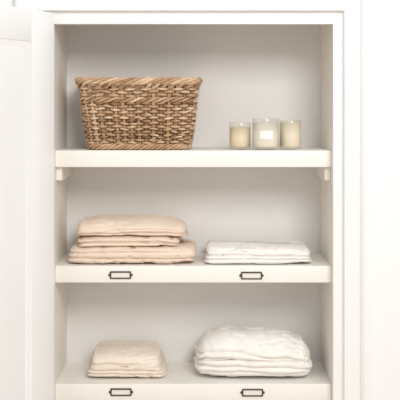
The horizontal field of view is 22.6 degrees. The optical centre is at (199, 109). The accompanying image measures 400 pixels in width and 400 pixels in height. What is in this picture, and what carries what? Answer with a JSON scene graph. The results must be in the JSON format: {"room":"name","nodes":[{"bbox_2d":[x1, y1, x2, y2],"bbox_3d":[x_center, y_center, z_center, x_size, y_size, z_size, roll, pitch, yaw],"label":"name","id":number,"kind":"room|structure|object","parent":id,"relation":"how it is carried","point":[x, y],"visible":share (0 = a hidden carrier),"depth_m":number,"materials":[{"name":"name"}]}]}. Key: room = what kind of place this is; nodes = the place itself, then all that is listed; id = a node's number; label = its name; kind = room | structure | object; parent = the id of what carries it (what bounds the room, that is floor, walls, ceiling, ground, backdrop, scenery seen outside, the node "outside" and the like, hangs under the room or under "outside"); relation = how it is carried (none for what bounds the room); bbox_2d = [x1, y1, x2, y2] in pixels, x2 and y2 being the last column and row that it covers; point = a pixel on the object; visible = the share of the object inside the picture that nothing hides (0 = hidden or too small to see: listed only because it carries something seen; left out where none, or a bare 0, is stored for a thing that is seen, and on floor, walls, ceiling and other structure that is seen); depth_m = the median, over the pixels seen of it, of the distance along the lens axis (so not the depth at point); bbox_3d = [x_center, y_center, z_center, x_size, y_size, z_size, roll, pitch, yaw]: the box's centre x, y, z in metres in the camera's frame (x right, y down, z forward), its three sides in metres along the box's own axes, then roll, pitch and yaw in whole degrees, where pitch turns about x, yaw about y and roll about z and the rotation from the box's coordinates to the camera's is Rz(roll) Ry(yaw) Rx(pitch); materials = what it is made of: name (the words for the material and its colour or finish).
{"room":"linen closet","nodes":[
{"label":"linen closet","id":0,"kind":"room"},
{"bbox_2d":[54,25,66,399],"bbox_3d":[-0.488,0.560,3.430,0.020,1.880,0.340,0,0,0],"label":"wall","id":1,"kind":"structure","parent":0,"point":[60,31],"depth_m":3.43,"materials":[{"name":"paint"}]},
{"bbox_2d":[67,25,320,360],"bbox_3d":[-0.022,0.560,3.610,0.952,1.880,0.020,0,0,0],"label":"wall","id":2,"kind":"structure","parent":0,"point":[250,74],"depth_m":3.60,"materials":[{"name":"paint"}]},
{"bbox_2d":[55,361,330,399],"bbox_3d":[-0.022,0.932,3.450,0.911,0.055,0.300,0,0,0],"label":"closet shelf","id":3,"kind":"object","parent":2,"relation":"attached to","point":[182,380],"visible":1,"depth_m":3.30,"materials":[{"name":"paint"}]},
{"bbox_2d":[109,388,132,395],"bbox_3d":[-0.261,0.931,3.297,0.081,0.025,0.004,0,0,0],"label":"label holder","id":4,"kind":"object","parent":3,"relation":"attached to","point":[113,391],"visible":1,"depth_m":3.30,"materials":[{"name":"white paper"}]},
{"bbox_2d":[87,340,166,377],"bbox_3d":[-0.250,0.856,3.455,0.274,0.094,0.237,0,0,0],"label":"sheet","id":5,"kind":"object","parent":3,"relation":"on","point":[110,358],"visible":1,"depth_m":3.35,"materials":[{"name":"beige fabric"}]},
{"bbox_2d":[240,389,264,396],"bbox_3d":[0.173,0.932,3.297,0.081,0.025,0.004,0,0,0],"label":"label holder","id":6,"kind":"object","parent":3,"relation":"attached to","point":[245,392],"visible":1,"depth_m":3.30,"materials":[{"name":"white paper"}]},
{"bbox_2d":[194,325,311,376],"bbox_3d":[0.181,0.826,3.448,0.410,0.155,0.274,0,0,0],"label":"folded linens","id":7,"kind":"object","parent":3,"relation":"on","point":[224,350],"visible":1,"depth_m":3.34,"materials":[{"name":"white fabric"}]},
{"bbox_2d":[55,147,330,179],"bbox_3d":[-0.022,0.184,3.450,0.911,0.100,0.300,0,0,0],"label":"closet shelf","id":8,"kind":"object","parent":2,"relation":"attached to","point":[67,158],"visible":1,"depth_m":3.30,"materials":[{"name":"paint"}]},
{"bbox_2d":[75,77,202,149],"bbox_3d":[-0.207,0.009,3.458,0.434,0.247,0.285,0,0,0],"label":"wicker basket","id":9,"kind":"object","parent":8,"relation":"on","point":[175,122],"visible":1,"depth_m":3.34,"materials":[{"name":"wicker"}]},
{"bbox_2d":[230,127,249,146],"bbox_3d":[0.135,0.088,3.385,0.075,0.091,0.075,0,0,0],"label":"glass jar candle","id":10,"kind":"object","parent":8,"relation":"on","point":[239,136],"visible":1,"depth_m":3.35,"materials":[{"name":"beige wax"}]},
{"bbox_2d":[253,121,277,147],"bbox_3d":[0.220,0.081,3.355,0.091,0.105,0.091,0,0,0],"label":"glass jar candle","id":11,"kind":"object","parent":8,"relation":"on","point":[265,135],"visible":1,"depth_m":3.32,"materials":[{"name":"beige wax"}]},
{"bbox_2d":[280,120,300,146],"bbox_3d":[0.306,0.083,3.385,0.075,0.100,0.075,0,0,0],"label":"glass jar candle","id":12,"kind":"object","parent":8,"relation":"on","point":[290,132],"visible":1,"depth_m":3.35,"materials":[{"name":"beige wax"}]},
{"bbox_2d":[55,253,330,282],"bbox_3d":[-0.022,0.542,3.450,0.911,0.055,0.300,0,0,0],"label":"closet shelf","id":13,"kind":"object","parent":2,"relation":"attached to","point":[318,270],"visible":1,"depth_m":3.30,"materials":[{"name":"paint"}]},
{"bbox_2d":[108,271,132,278],"bbox_3d":[-0.262,0.544,3.297,0.081,0.025,0.004,0,0,0],"label":"label holder","id":14,"kind":"object","parent":13,"relation":"attached to","point":[113,274],"visible":1,"depth_m":3.30,"materials":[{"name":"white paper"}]},
{"bbox_2d":[68,239,195,263],"bbox_3d":[-0.229,0.482,3.444,0.432,0.064,0.269,0,0,0],"label":"sheet","id":15,"kind":"object","parent":13,"relation":"on","point":[186,252],"visible":0.8,"depth_m":3.32,"materials":[{"name":"beige fabric"}]},
{"bbox_2d":[77,235,180,246],"bbox_3d":[-0.240,0.435,3.445,0.352,0.047,0.256,0,0,0],"label":"sheet","id":16,"kind":"object","parent":15,"relation":"on","point":[92,240],"visible":0.62,"depth_m":3.33,"materials":[{"name":"beige fabric"}]},
{"bbox_2d":[76,215,187,236],"bbox_3d":[-0.230,0.395,3.440,0.379,0.067,0.257,0,0,0],"label":"sheet","id":17,"kind":"object","parent":16,"relation":"on","point":[103,225],"visible":1,"depth_m":3.33,"materials":[{"name":"beige fabric"}]},
{"bbox_2d":[239,272,263,278],"bbox_3d":[0.170,0.546,3.297,0.081,0.025,0.004,0,0,0],"label":"label holder","id":18,"kind":"object","parent":13,"relation":"attached to","point":[244,275],"visible":1,"depth_m":3.30,"materials":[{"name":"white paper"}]},
{"bbox_2d":[204,239,311,263],"bbox_3d":[0.196,0.482,3.434,0.366,0.065,0.254,0,0,0],"label":"sheet","id":19,"kind":"object","parent":13,"relation":"on","point":[260,251],"visible":1,"depth_m":3.32,"materials":[{"name":"fabric"}]},
{"bbox_2d":[0,0,399,399],"bbox_3d":[0.000,0.275,3.310,4.400,2.450,0.100,0,0,0],"label":"wall","id":20,"kind":"structure","parent":0,"point":[385,13],"depth_m":3.26,"materials":[{"name":"paint"}]},
{"bbox_2d":[0,5,53,399],"bbox_3d":[-0.675,0.589,2.820,0.035,1.802,0.900,0,0,25],"label":"door","id":21,"kind":"structure","parent":20,"relation":"in","point":[26,35],"depth_m":3.09,"materials":[{"name":"paint"}]},
{"bbox_2d":[54,24,331,24],"bbox_3d":[-0.022,-0.330,3.280,0.912,0.100,0.040,0,0,0],"label":"trim","id":22,"kind":"structure","parent":20,"relation":"attached to","point":[54,24],"depth_m":3.28,"materials":[{"name":"paint"}]},
{"bbox_2d":[15,0,371,399],"bbox_3d":[-0.022,0.545,3.243,1.154,1.909,0.034,0,0,0],"label":"trim","id":23,"kind":"structure","parent":20,"relation":"attached to","point":[357,14],"depth_m":3.25,"materials":[{"name":"paint"}]},
{"bbox_2d":[51,12,342,399],"bbox_3d":[-0.022,0.590,3.258,0.976,1.820,0.004,0,0,0],"label":"trim","id":24,"kind":"structure","parent":20,"relation":"attached to","point":[335,18],"depth_m":3.26,"materials":[{"name":"paint"}]},
{"bbox_2d":[321,24,332,399],"bbox_3d":[0.444,0.560,3.430,0.020,1.880,0.340,0,0,0],"label":"wall","id":25,"kind":"structure","parent":0,"point":[326,30],"depth_m":3.40,"materials":[{"name":"paint"}]}
]}

